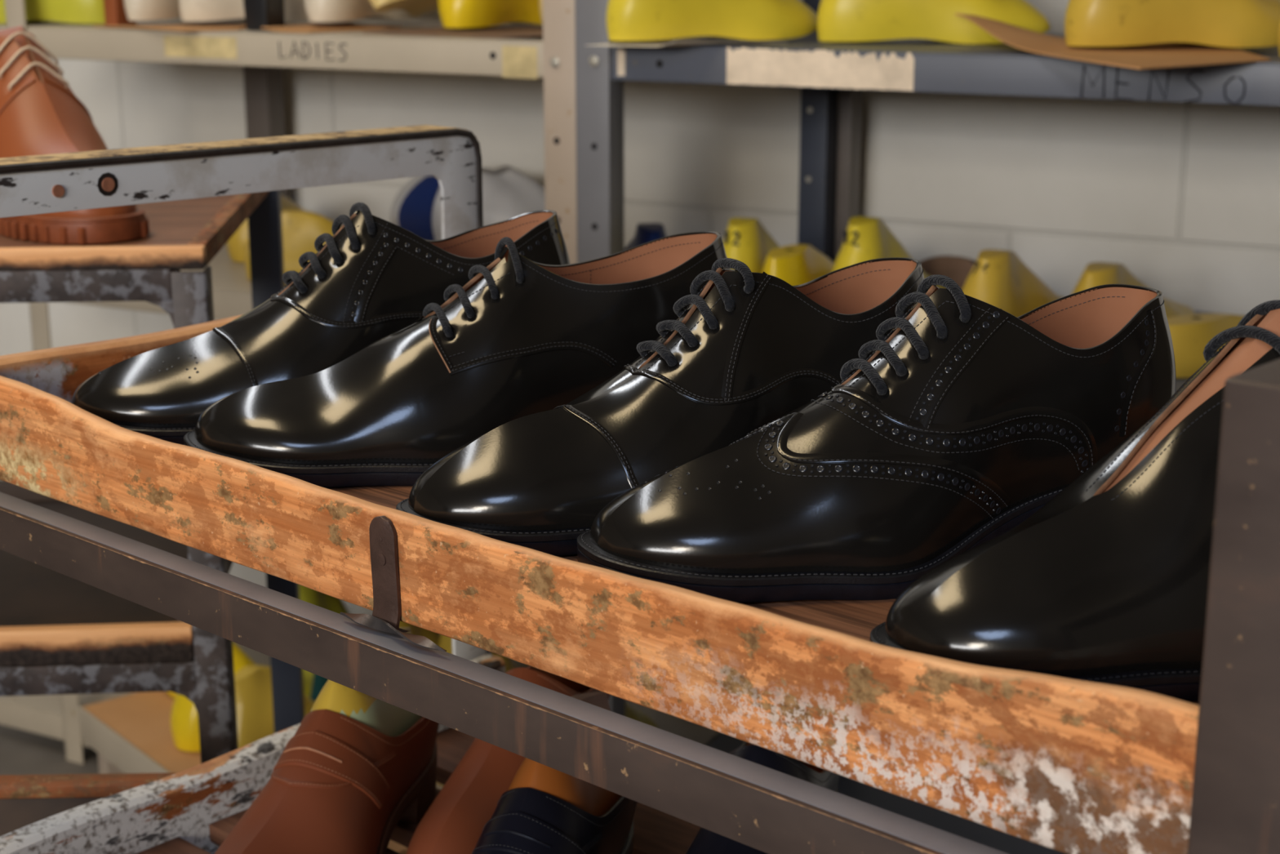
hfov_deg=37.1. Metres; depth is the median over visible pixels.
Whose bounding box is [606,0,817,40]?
shoe last
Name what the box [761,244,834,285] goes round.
shoe last
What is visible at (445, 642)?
shoe last
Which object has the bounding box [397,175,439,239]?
print
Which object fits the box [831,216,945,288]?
shoe last
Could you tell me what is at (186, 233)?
tray
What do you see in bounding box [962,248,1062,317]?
shoe last
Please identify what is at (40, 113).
shoe
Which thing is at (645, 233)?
shoe last
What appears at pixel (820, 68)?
shelving unit
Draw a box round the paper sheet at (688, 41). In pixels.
[585,37,788,46]
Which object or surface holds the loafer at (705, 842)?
on the tray at (193, 810)
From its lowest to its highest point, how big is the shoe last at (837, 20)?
0.136 m
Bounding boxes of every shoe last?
[0,0,105,23]
[124,0,181,20]
[166,691,176,697]
[170,641,255,751]
[178,0,308,22]
[226,195,303,262]
[234,664,314,748]
[244,208,341,280]
[298,584,350,698]
[304,0,422,21]
[310,626,422,736]
[368,0,439,16]
[399,621,440,645]
[435,635,517,785]
[438,0,542,27]
[507,691,621,816]
[538,0,542,23]
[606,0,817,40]
[624,222,666,249]
[625,700,658,728]
[723,217,780,272]
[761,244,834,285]
[817,0,1050,44]
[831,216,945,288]
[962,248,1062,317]
[1064,0,1279,47]
[1071,262,1195,317]
[1167,313,1244,377]
[1278,22,1279,56]
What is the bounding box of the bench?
[78,691,408,853]
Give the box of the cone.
[310,673,328,702]
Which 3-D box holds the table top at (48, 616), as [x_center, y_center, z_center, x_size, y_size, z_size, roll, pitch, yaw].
[-0.700,0.122,1.678,0.667,0.030,0.438,-1,14,-4]
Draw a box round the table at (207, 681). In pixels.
[0,190,305,764]
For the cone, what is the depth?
2.63 m
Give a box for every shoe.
[0,25,149,244]
[71,202,570,444]
[183,231,729,487]
[390,165,545,239]
[395,257,924,555]
[406,666,609,853]
[577,274,1176,602]
[870,299,1279,701]
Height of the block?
0.100 m
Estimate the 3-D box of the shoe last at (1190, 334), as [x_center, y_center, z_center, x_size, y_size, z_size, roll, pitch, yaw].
[0.661,-0.096,2.076,0.268,0.060,0.099,-6,16,-23]
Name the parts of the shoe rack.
rail, post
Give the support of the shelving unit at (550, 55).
on the floor
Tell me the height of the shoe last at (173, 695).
0.096 m
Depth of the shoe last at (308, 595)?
2.71 m
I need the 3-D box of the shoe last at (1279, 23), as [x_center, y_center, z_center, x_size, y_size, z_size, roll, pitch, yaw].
[0.762,-0.436,1.891,0.267,0.136,0.109,-3,15,-10]
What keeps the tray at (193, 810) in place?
on the shoe rack
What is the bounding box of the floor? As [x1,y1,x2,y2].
[0,724,707,775]
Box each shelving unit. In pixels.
[0,0,721,789]
[575,0,1279,853]
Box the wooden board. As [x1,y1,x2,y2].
[0,772,177,836]
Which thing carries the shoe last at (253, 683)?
on the bench
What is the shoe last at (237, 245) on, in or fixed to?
on the shelving unit at (550, 55)
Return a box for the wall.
[0,0,1279,744]
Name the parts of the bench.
leg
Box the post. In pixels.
[243,0,284,31]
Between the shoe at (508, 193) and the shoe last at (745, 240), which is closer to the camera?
the shoe last at (745, 240)
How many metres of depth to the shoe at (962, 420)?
0.76 m
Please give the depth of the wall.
2.58 m
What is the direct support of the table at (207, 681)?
on the floor
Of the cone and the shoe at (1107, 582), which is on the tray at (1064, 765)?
the shoe at (1107, 582)
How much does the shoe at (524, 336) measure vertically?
0.107 m
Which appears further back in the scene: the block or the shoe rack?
the block
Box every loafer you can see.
[214,709,439,853]
[471,787,636,853]
[685,741,839,853]
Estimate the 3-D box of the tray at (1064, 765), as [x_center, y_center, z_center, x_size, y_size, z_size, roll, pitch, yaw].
[0.024,0.020,0.919,0.716,0.062,0.392,13,19,40]
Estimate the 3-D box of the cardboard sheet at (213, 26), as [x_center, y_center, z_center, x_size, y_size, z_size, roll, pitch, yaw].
[-0.589,-0.528,2.519,0.255,0.003,0.164,-4,15,-16]
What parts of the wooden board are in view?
board panel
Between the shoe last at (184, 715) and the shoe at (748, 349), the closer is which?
the shoe at (748, 349)
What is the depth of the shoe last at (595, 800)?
1.02 m
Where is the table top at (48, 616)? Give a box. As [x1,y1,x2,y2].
[0,480,233,666]
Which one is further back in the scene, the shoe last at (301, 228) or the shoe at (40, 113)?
the shoe last at (301, 228)
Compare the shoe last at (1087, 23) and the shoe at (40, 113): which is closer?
the shoe at (40, 113)
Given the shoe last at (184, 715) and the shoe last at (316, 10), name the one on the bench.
the shoe last at (184, 715)
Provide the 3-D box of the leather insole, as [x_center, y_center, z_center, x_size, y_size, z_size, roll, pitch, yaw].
[0.521,-0.400,1.957,0.244,0.034,0.425,-4,15,-14]
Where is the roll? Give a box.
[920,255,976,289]
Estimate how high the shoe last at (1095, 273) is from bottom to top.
0.093 m
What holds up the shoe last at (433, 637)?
on the shelving unit at (550, 55)
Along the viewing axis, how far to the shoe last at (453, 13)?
2.42 m
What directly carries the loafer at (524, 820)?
on the tray at (193, 810)
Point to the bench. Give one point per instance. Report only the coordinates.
(131, 733)
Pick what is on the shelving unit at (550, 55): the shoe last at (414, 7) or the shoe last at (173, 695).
the shoe last at (414, 7)
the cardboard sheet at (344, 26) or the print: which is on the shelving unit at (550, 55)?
the cardboard sheet at (344, 26)
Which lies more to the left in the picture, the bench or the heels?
the bench
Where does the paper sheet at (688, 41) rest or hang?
on the shelving unit at (820, 68)
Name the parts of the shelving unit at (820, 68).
post, post, post, shelf, shelf, shelf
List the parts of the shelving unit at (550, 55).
post, shelf, post, shelf, shelf, post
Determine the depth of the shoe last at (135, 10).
2.55 m
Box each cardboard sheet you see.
[93,23,245,31]
[261,22,401,32]
[361,26,542,37]
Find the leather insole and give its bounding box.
[955,13,1270,69]
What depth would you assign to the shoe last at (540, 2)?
2.39 m
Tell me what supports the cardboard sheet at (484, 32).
on the shelving unit at (550, 55)
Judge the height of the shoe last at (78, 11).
0.136 m
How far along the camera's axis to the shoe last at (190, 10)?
2.52 m
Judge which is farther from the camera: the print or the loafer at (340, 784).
the print
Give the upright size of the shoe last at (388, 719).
0.113 m
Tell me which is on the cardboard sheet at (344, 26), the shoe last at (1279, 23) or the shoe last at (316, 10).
the shoe last at (316, 10)
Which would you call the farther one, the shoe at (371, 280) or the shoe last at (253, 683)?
the shoe last at (253, 683)
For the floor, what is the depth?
2.88 m
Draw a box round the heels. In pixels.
[1124,293,1176,439]
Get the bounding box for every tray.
[0,191,268,271]
[0,314,1199,853]
[0,653,700,853]
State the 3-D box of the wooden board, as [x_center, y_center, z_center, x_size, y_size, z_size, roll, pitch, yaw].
[-0.514,0.546,1.358,0.457,0.667,0.091,0,14,-2]
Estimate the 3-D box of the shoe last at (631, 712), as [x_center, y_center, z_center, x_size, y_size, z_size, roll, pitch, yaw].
[-0.056,0.385,2.624,0.103,0.205,0.267,8,16,27]
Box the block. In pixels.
[103,0,137,25]
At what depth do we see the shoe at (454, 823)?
1.11 m
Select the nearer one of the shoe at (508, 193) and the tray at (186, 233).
the tray at (186, 233)
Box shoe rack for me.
[0,124,1279,853]

